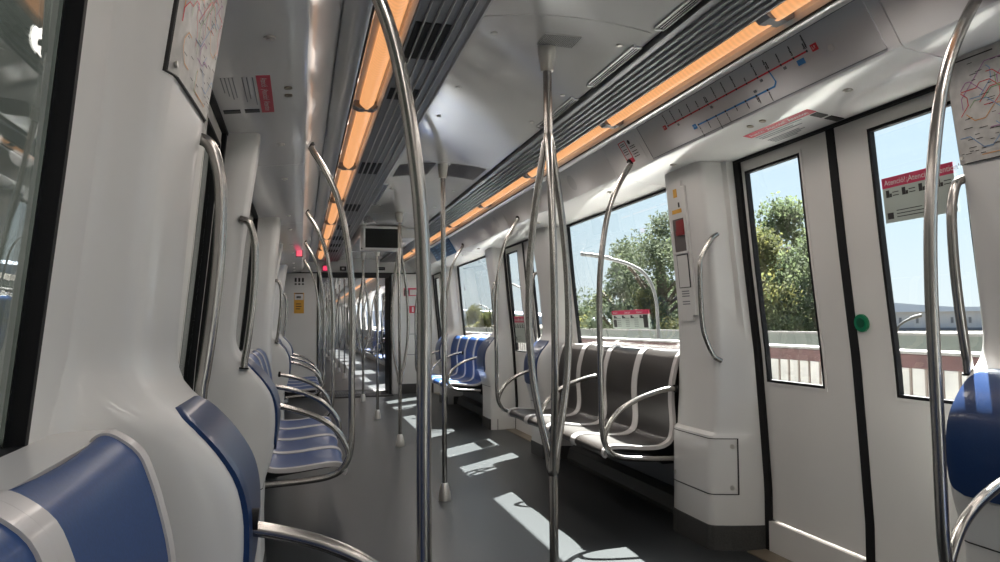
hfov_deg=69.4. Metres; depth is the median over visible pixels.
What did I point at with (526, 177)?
ceiling light
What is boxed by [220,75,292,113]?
notice
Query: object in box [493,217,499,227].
speaker cover
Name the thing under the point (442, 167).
socket
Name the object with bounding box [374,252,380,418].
pole
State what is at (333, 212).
ceiling light
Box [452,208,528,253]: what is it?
trim
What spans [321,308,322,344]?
pole
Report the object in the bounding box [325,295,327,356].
pole
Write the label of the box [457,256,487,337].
window
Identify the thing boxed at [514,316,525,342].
window sticker
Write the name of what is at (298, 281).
notice
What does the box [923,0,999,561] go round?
pole
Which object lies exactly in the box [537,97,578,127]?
ceiling vent
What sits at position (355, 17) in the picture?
trim
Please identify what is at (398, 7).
ceiling light
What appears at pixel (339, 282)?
pole
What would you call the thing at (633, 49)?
ceiling vent
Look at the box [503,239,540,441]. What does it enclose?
door
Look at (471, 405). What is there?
baseboard
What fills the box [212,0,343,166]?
overhead panel
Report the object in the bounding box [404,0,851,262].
trim
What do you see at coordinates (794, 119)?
print
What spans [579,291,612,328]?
tree
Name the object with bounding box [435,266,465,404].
pillar
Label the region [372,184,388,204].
ceiling vent
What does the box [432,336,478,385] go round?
seat
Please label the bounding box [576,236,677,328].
tree
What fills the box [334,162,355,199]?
ceiling light
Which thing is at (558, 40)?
mounting plate
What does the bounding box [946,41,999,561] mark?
pillar
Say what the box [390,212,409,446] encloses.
pole
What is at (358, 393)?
plate
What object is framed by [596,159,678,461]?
pole
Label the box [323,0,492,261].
trim
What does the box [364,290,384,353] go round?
pole
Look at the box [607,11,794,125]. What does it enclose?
ceiling light
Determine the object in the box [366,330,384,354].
seat
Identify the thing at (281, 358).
pillar
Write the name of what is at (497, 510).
floor
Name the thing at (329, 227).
ceiling light
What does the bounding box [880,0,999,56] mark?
trim
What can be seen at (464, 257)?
trim
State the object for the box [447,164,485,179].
ceiling vent
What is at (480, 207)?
ceiling light
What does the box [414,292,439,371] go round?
pole
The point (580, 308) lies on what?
tree
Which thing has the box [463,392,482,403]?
wall
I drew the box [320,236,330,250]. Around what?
ceiling light
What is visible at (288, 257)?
trim
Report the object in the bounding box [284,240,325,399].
pole
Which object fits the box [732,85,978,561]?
door
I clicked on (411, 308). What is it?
sticker
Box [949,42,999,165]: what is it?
map poster
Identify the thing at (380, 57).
ceiling light
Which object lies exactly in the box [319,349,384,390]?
floor
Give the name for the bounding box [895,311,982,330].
warehouse
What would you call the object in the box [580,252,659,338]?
street lamp
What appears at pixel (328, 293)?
pole
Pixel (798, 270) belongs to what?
tree
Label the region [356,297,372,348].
pole
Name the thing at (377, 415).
socket
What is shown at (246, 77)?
print
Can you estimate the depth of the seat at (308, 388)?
7.71 m
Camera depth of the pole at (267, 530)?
1.46 m
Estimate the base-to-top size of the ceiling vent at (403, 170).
0.032 m
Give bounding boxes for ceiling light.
[318,248,323,258]
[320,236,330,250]
[324,220,335,239]
[328,198,343,223]
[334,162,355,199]
[343,100,377,168]
[360,25,389,109]
[387,0,408,30]
[403,251,413,258]
[430,231,440,241]
[446,224,458,231]
[450,204,490,226]
[481,173,535,207]
[528,120,623,176]
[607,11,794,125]
[771,0,811,20]
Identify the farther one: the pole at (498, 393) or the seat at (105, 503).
the pole at (498, 393)
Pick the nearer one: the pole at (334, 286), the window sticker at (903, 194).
the window sticker at (903, 194)
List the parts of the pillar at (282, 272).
grab handle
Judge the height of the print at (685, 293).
0.074 m
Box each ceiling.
[319,278,375,301]
[339,0,685,259]
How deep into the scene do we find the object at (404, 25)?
2.37 m
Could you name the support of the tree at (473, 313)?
on the ground
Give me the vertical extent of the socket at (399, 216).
0.092 m
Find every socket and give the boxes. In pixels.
[360,394,365,401]
[374,410,380,418]
[396,212,402,222]
[396,434,404,446]
[438,163,447,177]
[438,482,450,501]
[538,45,555,72]
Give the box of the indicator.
[296,250,302,256]
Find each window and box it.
[0,0,116,489]
[236,202,257,352]
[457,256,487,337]
[562,188,677,350]
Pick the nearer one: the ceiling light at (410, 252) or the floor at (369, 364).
the ceiling light at (410, 252)
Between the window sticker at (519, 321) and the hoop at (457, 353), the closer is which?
the window sticker at (519, 321)
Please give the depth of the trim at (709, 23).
3.01 m
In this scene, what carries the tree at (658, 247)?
on the ground
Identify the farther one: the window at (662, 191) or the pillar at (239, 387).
the window at (662, 191)
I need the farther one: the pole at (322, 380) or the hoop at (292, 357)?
the hoop at (292, 357)
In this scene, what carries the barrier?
on the track bed
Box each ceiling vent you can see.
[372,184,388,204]
[393,163,435,176]
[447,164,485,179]
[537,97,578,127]
[587,44,641,86]
[654,0,701,30]
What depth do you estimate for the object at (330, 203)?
6.54 m
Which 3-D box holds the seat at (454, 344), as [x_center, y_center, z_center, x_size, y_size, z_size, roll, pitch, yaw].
[-0.742,1.055,9.587,0.572,0.661,0.462,0,-3,-15]
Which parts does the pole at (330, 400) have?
armrest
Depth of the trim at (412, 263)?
11.25 m
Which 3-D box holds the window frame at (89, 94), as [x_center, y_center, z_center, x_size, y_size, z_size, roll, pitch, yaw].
[-1.566,0.236,4.307,0.244,2.420,14.250,0,-3,-15]
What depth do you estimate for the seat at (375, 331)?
20.01 m
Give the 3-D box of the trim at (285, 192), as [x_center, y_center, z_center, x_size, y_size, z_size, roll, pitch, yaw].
[-1.433,-0.645,4.741,0.494,0.292,2.205,0,-3,-15]
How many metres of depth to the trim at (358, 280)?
20.23 m
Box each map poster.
[162,0,226,122]
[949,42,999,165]
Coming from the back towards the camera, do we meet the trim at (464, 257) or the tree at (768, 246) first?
the tree at (768, 246)
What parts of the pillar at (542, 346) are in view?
grab handle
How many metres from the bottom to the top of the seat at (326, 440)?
0.661 m
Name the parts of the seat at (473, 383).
backrest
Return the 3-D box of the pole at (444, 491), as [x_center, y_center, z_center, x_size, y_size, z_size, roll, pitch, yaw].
[-0.362,0.315,4.652,0.082,2.158,0.082,0,-3,-15]
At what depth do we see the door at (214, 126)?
2.74 m
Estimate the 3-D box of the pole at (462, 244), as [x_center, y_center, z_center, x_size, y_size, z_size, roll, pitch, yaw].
[-0.407,0.404,7.970,0.421,1.658,0.047,0,-3,-16]
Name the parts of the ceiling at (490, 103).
panel, panel, panel, panel, panel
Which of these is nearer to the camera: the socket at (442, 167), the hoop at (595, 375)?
the socket at (442, 167)
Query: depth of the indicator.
8.02 m
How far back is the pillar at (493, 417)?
7.65 m
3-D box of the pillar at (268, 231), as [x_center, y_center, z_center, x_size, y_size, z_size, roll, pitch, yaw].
[-1.832,0.494,5.503,0.293,1.930,0.503,0,-3,-15]
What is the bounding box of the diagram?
[636,0,887,158]
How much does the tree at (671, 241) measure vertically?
18.527 m
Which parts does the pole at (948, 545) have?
armrest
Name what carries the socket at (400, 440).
attached to the pole at (399, 261)
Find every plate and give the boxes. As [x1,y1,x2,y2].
[318,391,329,398]
[334,390,347,397]
[355,389,393,397]
[536,33,580,47]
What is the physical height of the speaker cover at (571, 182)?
0.094 m
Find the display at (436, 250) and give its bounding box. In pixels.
[430,238,455,260]
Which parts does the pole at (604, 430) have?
armrest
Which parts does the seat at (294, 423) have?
backrest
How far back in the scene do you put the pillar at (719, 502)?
3.62 m
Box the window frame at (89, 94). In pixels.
[3,0,258,446]
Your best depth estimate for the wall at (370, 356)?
20.62 m
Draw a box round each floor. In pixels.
[264,393,765,561]
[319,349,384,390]
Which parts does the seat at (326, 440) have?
backrest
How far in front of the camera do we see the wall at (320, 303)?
33.45 m
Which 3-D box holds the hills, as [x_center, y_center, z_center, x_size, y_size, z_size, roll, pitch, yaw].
[120.929,19.312,390.930,560.000,20.456,490.000,0,-3,-15]
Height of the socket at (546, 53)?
0.092 m
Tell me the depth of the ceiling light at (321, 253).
10.06 m
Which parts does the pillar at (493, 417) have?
grab handle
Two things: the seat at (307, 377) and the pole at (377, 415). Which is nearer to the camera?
the pole at (377, 415)
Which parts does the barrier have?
glass panel, rail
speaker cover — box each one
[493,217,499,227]
[567,175,576,189]
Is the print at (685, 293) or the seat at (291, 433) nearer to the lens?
the print at (685, 293)
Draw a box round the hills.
[356,303,980,325]
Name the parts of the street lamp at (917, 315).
post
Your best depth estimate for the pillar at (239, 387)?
2.96 m
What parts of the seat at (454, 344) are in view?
backrest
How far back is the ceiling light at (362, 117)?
3.69 m
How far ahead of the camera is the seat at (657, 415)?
4.16 m
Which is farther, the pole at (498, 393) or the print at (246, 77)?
the pole at (498, 393)
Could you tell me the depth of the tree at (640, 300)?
30.09 m
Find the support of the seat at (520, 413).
attached to the wall at (370, 356)
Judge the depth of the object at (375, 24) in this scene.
2.99 m
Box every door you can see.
[177,90,228,390]
[432,272,440,394]
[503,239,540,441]
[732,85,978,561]
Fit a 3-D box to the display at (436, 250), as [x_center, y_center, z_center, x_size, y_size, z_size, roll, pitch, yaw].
[-0.720,-0.382,9.023,0.108,0.169,1.200,0,-3,-15]
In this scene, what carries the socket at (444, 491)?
attached to the pole at (444, 491)
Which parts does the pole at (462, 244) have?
armrest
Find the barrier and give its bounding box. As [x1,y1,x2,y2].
[383,326,982,399]
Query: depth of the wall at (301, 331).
11.51 m
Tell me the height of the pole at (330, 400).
1.658 m
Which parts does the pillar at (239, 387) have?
grab handle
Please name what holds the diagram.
attached to the wall at (370, 356)
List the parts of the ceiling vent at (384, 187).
plate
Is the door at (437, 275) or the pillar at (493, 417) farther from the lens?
the door at (437, 275)
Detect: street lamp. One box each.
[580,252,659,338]
[897,314,921,329]
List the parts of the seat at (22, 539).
backrest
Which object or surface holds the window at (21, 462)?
in the window frame at (89, 94)
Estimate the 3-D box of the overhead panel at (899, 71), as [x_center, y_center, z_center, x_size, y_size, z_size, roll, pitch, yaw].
[1.088,-0.759,3.232,0.494,0.292,2.045,0,-3,-15]
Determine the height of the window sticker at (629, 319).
0.124 m
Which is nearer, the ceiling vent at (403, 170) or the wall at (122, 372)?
the wall at (122, 372)
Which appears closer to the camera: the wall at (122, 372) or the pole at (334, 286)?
the wall at (122, 372)
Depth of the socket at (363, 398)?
10.49 m
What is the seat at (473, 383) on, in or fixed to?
attached to the wall at (370, 356)
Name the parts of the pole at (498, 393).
armrest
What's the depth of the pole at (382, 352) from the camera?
14.05 m
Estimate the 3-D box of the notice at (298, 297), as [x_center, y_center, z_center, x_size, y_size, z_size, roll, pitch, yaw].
[-3.127,0.344,11.230,0.150,0.320,0.006,0,-3,-15]
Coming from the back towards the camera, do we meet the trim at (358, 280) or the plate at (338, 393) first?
the trim at (358, 280)
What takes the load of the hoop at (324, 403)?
attached to the seat at (291, 433)
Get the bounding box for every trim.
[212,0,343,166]
[252,132,325,223]
[279,201,316,249]
[280,234,311,265]
[287,253,309,272]
[309,0,372,262]
[319,278,326,291]
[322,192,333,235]
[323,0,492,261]
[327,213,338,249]
[329,278,368,302]
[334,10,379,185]
[340,278,384,306]
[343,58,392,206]
[379,0,784,262]
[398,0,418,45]
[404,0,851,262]
[407,258,440,274]
[430,236,484,267]
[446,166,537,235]
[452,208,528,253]
[500,148,665,230]
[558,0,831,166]
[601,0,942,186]
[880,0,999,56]
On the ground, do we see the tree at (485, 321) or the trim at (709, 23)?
the tree at (485, 321)
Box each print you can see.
[220,77,257,104]
[620,140,639,156]
[682,290,689,304]
[756,119,804,141]
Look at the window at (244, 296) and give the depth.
4.89 m
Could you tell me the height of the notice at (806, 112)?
0.034 m
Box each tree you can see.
[464,304,482,326]
[473,309,493,326]
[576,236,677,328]
[578,303,596,328]
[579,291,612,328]
[602,210,678,329]
[609,286,678,329]
[650,241,677,318]
[676,222,811,330]
[754,191,808,318]
[764,233,816,331]
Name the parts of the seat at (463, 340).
backrest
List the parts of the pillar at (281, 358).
grab handle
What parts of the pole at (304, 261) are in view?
armrest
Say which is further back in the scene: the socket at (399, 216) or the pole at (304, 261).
the pole at (304, 261)
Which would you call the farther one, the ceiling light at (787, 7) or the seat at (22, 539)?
the ceiling light at (787, 7)
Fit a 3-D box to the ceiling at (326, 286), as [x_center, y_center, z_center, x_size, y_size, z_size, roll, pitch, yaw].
[-5.360,0.268,22.718,2.600,0.150,22.000,0,-3,-15]
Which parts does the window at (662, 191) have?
sill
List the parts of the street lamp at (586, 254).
post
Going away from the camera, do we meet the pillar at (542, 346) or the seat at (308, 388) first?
the pillar at (542, 346)
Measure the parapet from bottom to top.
1.745 m
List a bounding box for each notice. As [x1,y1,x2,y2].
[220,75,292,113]
[294,277,303,285]
[294,293,303,312]
[404,288,415,295]
[612,133,646,168]
[743,109,843,141]
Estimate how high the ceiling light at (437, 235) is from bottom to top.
0.038 m
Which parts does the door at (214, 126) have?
pane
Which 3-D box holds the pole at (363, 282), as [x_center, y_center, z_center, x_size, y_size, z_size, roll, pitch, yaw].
[-1.992,0.675,10.566,0.175,2.158,0.166,0,-3,-15]
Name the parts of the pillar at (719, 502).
emergency pull, intercom panel, speaker plate, access panel, grab handle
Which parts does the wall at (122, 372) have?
grab handle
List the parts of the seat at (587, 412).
backrest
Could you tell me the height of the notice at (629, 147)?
0.129 m
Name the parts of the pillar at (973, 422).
grab handle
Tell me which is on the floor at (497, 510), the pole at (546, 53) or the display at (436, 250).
the pole at (546, 53)
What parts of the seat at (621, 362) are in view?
backrest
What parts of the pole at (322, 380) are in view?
armrest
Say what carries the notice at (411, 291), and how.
attached to the wall at (301, 331)
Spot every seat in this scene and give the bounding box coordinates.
[0,430,175,561]
[0,501,59,561]
[249,352,340,452]
[249,358,346,479]
[251,350,334,438]
[256,348,331,428]
[278,339,317,380]
[278,340,318,382]
[285,385,320,395]
[287,381,319,386]
[358,331,375,350]
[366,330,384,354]
[432,335,463,375]
[432,335,470,382]
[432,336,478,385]
[439,337,485,394]
[508,343,589,423]
[525,344,614,428]
[547,345,645,444]
[572,347,679,463]
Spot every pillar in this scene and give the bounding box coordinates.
[207,133,280,561]
[251,217,280,479]
[271,244,290,419]
[272,265,292,404]
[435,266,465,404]
[477,247,514,429]
[524,226,581,459]
[665,161,765,550]
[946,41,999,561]
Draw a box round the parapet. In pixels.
[369,328,980,398]
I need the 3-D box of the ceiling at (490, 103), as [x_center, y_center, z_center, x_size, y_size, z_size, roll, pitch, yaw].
[-0.356,-0.782,4.652,1.200,0.092,14.150,0,-3,-15]
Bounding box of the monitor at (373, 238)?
[350,225,414,251]
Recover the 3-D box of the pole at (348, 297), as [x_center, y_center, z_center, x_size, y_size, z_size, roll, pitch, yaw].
[-2.672,0.825,13.019,0.175,2.158,0.166,0,-3,-15]
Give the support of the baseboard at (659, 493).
attached to the wall at (370, 356)
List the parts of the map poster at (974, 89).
poster frame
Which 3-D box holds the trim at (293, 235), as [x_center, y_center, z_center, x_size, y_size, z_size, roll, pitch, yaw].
[-2.000,-0.521,6.790,0.494,0.292,2.045,0,-3,-15]
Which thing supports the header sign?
attached to the wall at (301, 331)
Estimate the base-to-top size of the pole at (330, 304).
2.158 m
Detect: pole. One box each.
[252,0,431,561]
[265,142,355,488]
[278,209,334,415]
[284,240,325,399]
[293,259,319,376]
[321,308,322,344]
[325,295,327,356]
[327,293,329,359]
[329,304,330,362]
[334,286,335,366]
[336,281,342,371]
[342,278,345,378]
[347,297,356,344]
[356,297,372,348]
[357,254,369,401]
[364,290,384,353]
[371,285,384,355]
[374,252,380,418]
[381,294,384,360]
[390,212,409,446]
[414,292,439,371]
[438,163,450,501]
[446,243,481,392]
[494,216,535,412]
[525,45,571,561]
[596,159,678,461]
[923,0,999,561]
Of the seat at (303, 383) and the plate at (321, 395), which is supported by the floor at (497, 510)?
the plate at (321, 395)
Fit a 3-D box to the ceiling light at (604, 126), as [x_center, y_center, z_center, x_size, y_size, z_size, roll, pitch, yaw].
[0.393,-0.755,4.236,0.110,0.038,1.312,0,-3,-15]
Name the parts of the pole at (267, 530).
armrest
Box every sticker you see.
[409,306,414,312]
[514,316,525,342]
[612,309,649,328]
[881,162,958,223]
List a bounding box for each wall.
[0,0,204,448]
[2,0,260,561]
[280,259,440,397]
[319,302,348,348]
[348,188,664,365]
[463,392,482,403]
[586,433,673,485]
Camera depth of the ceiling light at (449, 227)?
7.40 m
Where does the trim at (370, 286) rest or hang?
attached to the wall at (370, 356)
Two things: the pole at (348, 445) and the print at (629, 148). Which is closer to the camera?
the pole at (348, 445)
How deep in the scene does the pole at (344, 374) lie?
15.03 m
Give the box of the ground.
[367,325,982,333]
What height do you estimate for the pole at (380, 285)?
1.658 m
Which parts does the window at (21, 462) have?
sill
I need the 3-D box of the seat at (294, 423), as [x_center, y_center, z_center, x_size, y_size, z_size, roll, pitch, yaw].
[-1.446,0.794,4.980,0.572,0.661,0.462,0,-3,-15]
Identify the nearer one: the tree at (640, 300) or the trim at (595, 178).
the trim at (595, 178)
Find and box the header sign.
[340,266,345,270]
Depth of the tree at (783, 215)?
26.79 m
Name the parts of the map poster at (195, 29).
poster frame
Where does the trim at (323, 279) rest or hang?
attached to the wall at (320, 303)
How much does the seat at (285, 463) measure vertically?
0.661 m
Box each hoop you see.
[275,384,341,438]
[291,356,321,383]
[432,351,462,369]
[541,373,597,411]
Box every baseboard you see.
[457,395,482,416]
[567,445,673,513]
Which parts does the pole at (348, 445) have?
armrest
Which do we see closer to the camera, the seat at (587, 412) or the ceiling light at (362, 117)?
the ceiling light at (362, 117)
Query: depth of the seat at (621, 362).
4.63 m
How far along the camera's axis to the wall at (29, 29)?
3.75 m
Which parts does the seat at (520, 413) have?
backrest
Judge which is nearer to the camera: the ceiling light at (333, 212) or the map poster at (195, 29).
the map poster at (195, 29)
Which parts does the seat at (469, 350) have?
backrest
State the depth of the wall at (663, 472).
4.61 m
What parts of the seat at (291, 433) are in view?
backrest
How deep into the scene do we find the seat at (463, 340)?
9.22 m
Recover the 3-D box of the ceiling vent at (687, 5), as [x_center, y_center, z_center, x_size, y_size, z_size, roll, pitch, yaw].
[0.610,-0.894,2.276,0.035,0.032,0.458,0,-3,-15]
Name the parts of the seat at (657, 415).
backrest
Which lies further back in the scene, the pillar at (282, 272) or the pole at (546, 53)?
the pillar at (282, 272)

